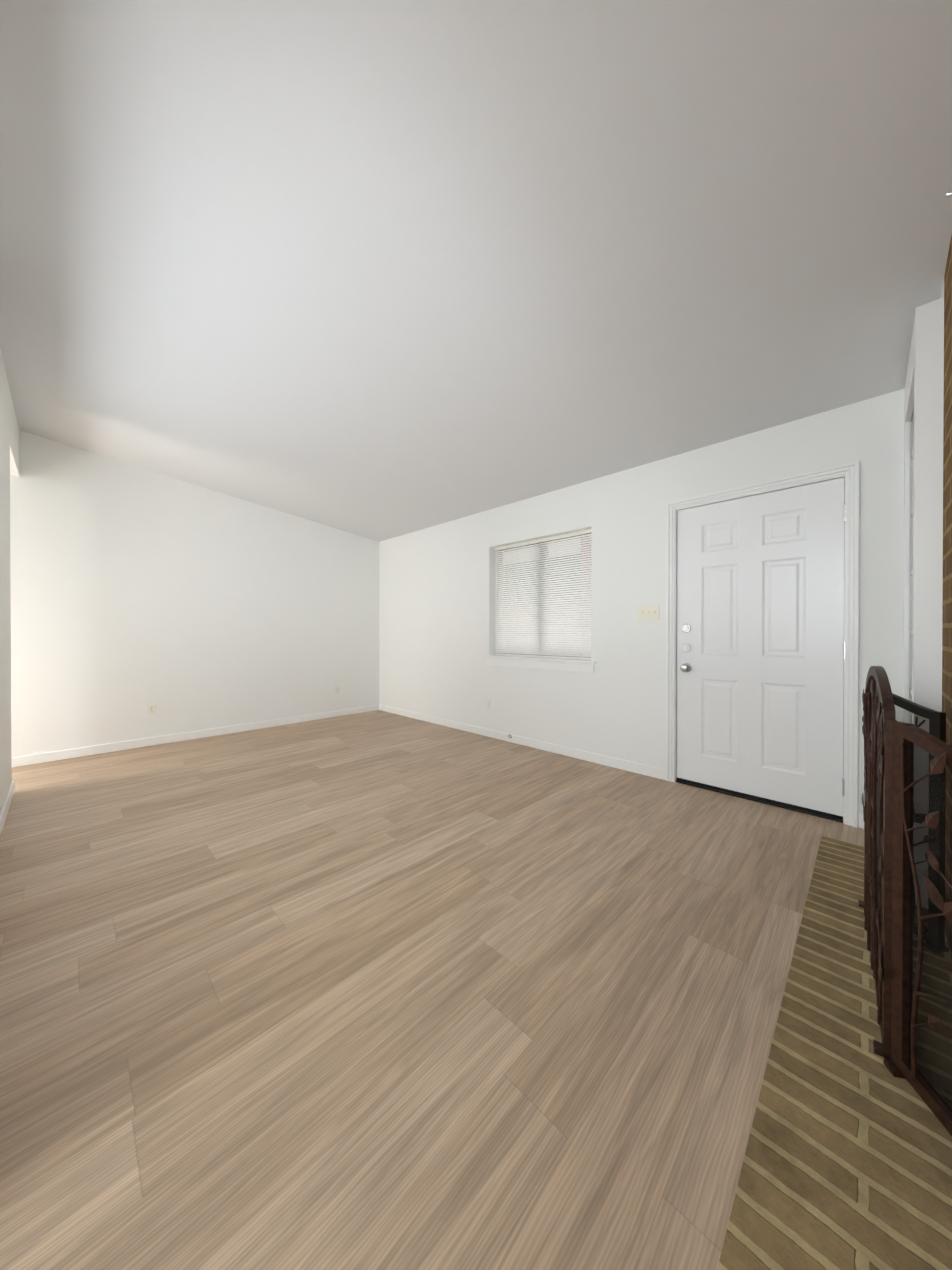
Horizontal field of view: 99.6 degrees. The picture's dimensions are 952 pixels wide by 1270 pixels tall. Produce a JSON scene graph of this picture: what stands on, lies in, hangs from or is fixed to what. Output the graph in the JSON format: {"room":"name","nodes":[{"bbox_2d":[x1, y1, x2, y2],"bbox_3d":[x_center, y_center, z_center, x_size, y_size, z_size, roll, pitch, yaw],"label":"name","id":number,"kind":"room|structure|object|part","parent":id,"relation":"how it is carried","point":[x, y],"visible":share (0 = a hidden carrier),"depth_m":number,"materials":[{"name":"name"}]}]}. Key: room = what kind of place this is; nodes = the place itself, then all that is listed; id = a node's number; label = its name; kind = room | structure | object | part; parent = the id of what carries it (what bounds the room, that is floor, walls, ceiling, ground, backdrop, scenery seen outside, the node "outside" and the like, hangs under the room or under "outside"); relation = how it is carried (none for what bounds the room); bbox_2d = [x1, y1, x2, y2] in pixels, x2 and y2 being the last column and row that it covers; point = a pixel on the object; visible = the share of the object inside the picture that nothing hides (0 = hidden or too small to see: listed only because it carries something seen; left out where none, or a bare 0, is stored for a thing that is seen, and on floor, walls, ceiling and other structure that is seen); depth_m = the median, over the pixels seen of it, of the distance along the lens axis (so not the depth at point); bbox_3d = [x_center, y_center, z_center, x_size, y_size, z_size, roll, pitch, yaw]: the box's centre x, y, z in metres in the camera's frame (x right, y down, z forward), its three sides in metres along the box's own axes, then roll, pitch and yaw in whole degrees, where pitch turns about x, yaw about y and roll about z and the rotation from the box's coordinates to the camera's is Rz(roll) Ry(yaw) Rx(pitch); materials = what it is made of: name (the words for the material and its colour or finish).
{"room":"living room","nodes":[
{"label":"living room","id":0,"kind":"room"},
{"bbox_2d":[0,349,19,812],"bbox_3d":[-1.974,-0.617,1.473,5.290,3.450,0.120,0,0,44],"label":"wall","id":1,"kind":"structure","parent":0,"point":[9,448],"depth_m":2.57,"materials":[{"name":"white paint"}]},
{"bbox_2d":[0,781,14,835],"bbox_3d":[-2.117,1.066,1.714,3.126,0.082,0.013,0,0,44],"label":"baseboard","id":2,"kind":"structure","parent":1,"relation":"attached to","point":[6,805],"depth_m":2.47,"materials":[{"name":"white paint"}]},
{"bbox_2d":[10,430,379,757],"bbox_3d":[-3.972,-0.626,3.357,0.200,3.450,7.140,0,0,44],"label":"wall","id":3,"kind":"structure","parent":0,"point":[184,606],"depth_m":4.07,"materials":[{"name":"white paint"}]},
{"bbox_2d":[147,703,155,714],"bbox_3d":[-3.217,0.735,3.982,0.010,0.114,0.070,0,0,44],"label":"electrical outlet","id":4,"kind":"object","parent":3,"relation":"attached to","point":[151,708],"visible":1,"depth_m":3.98,"materials":[{"name":"white plastic"}]},
{"bbox_2d":[11,704,379,766],"bbox_3d":[-3.826,1.058,3.361,0.013,0.082,6.940,0,0,44],"label":"baseboard","id":5,"kind":"structure","parent":3,"relation":"attached to","point":[118,746],"depth_m":4.09,"materials":[{"name":"white paint"}]},
{"bbox_2d":[335,685,339,693],"bbox_3d":[-1.850,0.728,5.375,0.010,0.114,0.070,0,0,44],"label":"electrical outlet","id":6,"kind":"object","parent":3,"relation":"attached to","point":[337,689],"visible":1,"depth_m":5.37,"materials":[{"name":"white plastic"}]},
{"bbox_2d":[0,710,951,1269],"bbox_3d":[-1.764,1.167,1.338,6.190,0.124,7.340,0,0,44],"label":"floor","id":7,"kind":"structure","parent":0,"point":[376,990],"depth_m":1.15,"materials":[{"name":"brown wood"}]},
{"bbox_2d":[858,666,951,1135],"bbox_3d":[1.317,0.605,1.223,0.236,1.000,1.034,0,0,44],"label":"fireplace screen","id":8,"kind":"object","parent":7,"relation":"on","point":[906,904],"visible":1,"depth_m":1.00,"materials":[{"name":"brown metal"}]},
{"bbox_3d":[1.336,0.605,1.340,0.099,1.000,0.793,0,0,44],"label":"frame","id":9,"kind":"part","parent":8,"relation":"part of","materials":[{"name":"brown metal"}]},
{"bbox_3d":[1.615,0.661,1.515,0.211,0.885,0.200,0,0,44],"label":"wing frame","id":10,"kind":"part","parent":8,"relation":"part of","materials":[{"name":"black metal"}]},
{"bbox_2d":[903,297,943,732],"bbox_3d":[2.172,-0.114,1.799,0.325,2.440,0.756,0,0,44],"label":"wall","id":11,"kind":"structure","parent":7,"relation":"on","point":[923,531],"depth_m":1.62,"materials":[{"name":"white paint"}]},
{"bbox_2d":[0,0,951,541],"bbox_3d":[-1.764,-1.831,1.324,6.190,1.043,7.340,0,0,44],"label":"ceiling","id":12,"kind":"structure","parent":0,"point":[378,270],"depth_m":1.55,"materials":[{"name":"white paint"}]},
{"bbox_2d":[379,389,904,813],"bbox_3d":[0.736,-0.628,3.878,6.190,3.450,0.200,0,0,44],"label":"wall","id":13,"kind":"structure","parent":0,"point":[437,612],"depth_m":3.35,"materials":[{"name":"white paint"}]},
{"bbox_2d":[487,699,491,709],"bbox_3d":[0.145,0.743,4.317,0.070,0.114,0.010,0,0,44],"label":"electrical outlet","id":14,"kind":"object","parent":13,"relation":"attached to","point":[489,703],"visible":1,"depth_m":4.31,"materials":[{"name":"white plastic"}]},
{"bbox_2d":[497,550,497,602],"bbox_3d":[0.229,-0.630,4.324,0.006,0.570,0.012,0,0,-4],"label":"blind cord","id":15,"kind":"object","parent":13,"relation":"in","point":[497,550],"depth_m":4.32,"materials":[{"name":"white plastic"}]},
{"bbox_2d":[380,705,665,779],"bbox_3d":[0.029,1.053,4.430,3.956,0.082,0.013,0,0,44],"label":"baseboard","id":16,"kind":"structure","parent":13,"relation":"attached to","point":[644,769],"depth_m":3.80,"materials":[{"name":"white paint"}]},
{"bbox_2d":[484,655,595,663],"bbox_3d":[0.605,0.233,3.940,1.290,0.022,0.171,0,0,44],"label":"window sill","id":17,"kind":"structure","parent":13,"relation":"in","point":[544,659],"depth_m":3.81,"materials":[{"name":"white paint"}]},
{"bbox_2d":[487,658,593,672],"bbox_3d":[0.565,0.285,3.900,1.250,0.083,0.014,0,0,44],"label":"apron","id":18,"kind":"object","parent":13,"relation":"attached to","point":[563,666],"visible":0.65,"depth_m":3.82,"materials":[{"name":"white paint"}]},
{"bbox_2d":[494,529,590,659],"bbox_3d":[0.658,-0.361,3.992,1.200,1.165,0.108,0,0,44],"label":"window","id":19,"kind":"structure","parent":13,"relation":"in","point":[521,620],"depth_m":3.93,"materials":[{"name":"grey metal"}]},
{"bbox_3d":[0.629,-0.362,3.963,1.184,1.159,0.025,0,0,44],"label":"window blind rails","id":20,"kind":"part","parent":19,"relation":"part of","materials":[{"name":"white plastic"}]},
{"bbox_2d":[582,534,583,646],"bbox_3d":[0.960,-0.354,3.626,0.002,1.115,0.002,0,0,44],"label":"blind cord","id":21,"kind":"object","parent":13,"relation":"in","point":[582,584],"depth_m":3.63,"materials":[{"name":"white plastic"}]},
{"bbox_2d":[638,605,658,619],"bbox_3d":[1.343,-0.174,3.133,0.162,0.114,0.017,0,0,44],"label":"switch plate","id":22,"kind":"object","parent":13,"relation":"attached to","point":[649,612],"visible":1,"depth_m":3.13,"materials":[{"name":"beige plastic"}]},
{"bbox_2d":[677,478,845,815],"bbox_3d":[1.854,0.081,2.695,0.943,2.018,0.077,0,0,44],"label":"door","id":23,"kind":"structure","parent":13,"relation":"in","point":[818,671],"depth_m":2.64,"materials":[{"name":"white paint"}]},
{"bbox_2d":[680,624,690,671],"bbox_3d":[1.532,0.097,2.945,0.066,0.354,0.066,0,0,44],"label":"lock","id":24,"kind":"object","parent":23,"relation":"attached to","point":[686,667],"visible":1,"depth_m":2.95,"materials":[{"name":"grey metal"}]},
{"bbox_2d":[676,778,842,822],"bbox_3d":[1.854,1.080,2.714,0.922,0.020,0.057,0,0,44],"label":"threshold","id":25,"kind":"object","parent":23,"relation":"in","point":[767,800],"depth_m":2.63,"materials":[{"name":"brown metal"}]},
{"bbox_3d":[2.165,0.089,2.355,0.023,1.710,0.026,0,0,44],"label":"door hinges","id":26,"kind":"part","parent":23,"relation":"part of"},
{"bbox_2d":[666,461,858,827],"bbox_3d":[1.884,0.053,2.740,1.052,2.098,0.220,0,0,44],"label":"door frame","id":27,"kind":"structure","parent":13,"relation":"attached to","point":[783,636],"depth_m":2.60,"materials":[{"name":"white paint"}]},
{"bbox_2d":[940,280,943,297],"bbox_3d":[2.359,-0.618,1.613,0.700,3.450,0.760,0,0,44],"label":"wall","id":28,"kind":"structure","parent":0,"point":[942,293],"depth_m":1.62,"materials":[{"name":"white paint"}]},
{"bbox_2d":[942,235,951,746],"bbox_3d":[1.107,-0.612,0.337,0.700,3.450,2.815,0,0,44],"label":"brick wall","id":29,"kind":"structure","parent":0,"point":[947,587],"depth_m":1.49,"materials":[{"name":"brown brick"}]},
{"label":"outside","id":30,"kind":"structure","parent":0,"visible":0},
{"bbox_3d":[4.530,1.230,7.631,14.000,0.200,10.460,0,0,44],"label":"ground","id":31,"kind":"structure","parent":30,"visible":0},
{"bbox_2d":[503,536,590,654],"bbox_3d":[3.536,-0.891,6.608,14.000,4.050,6.300,0,0,44],"label":"porch","id":32,"kind":"object","parent":31,"relation":"on","point":[548,587],"depth_m":10.54,"materials":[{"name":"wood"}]}
]}

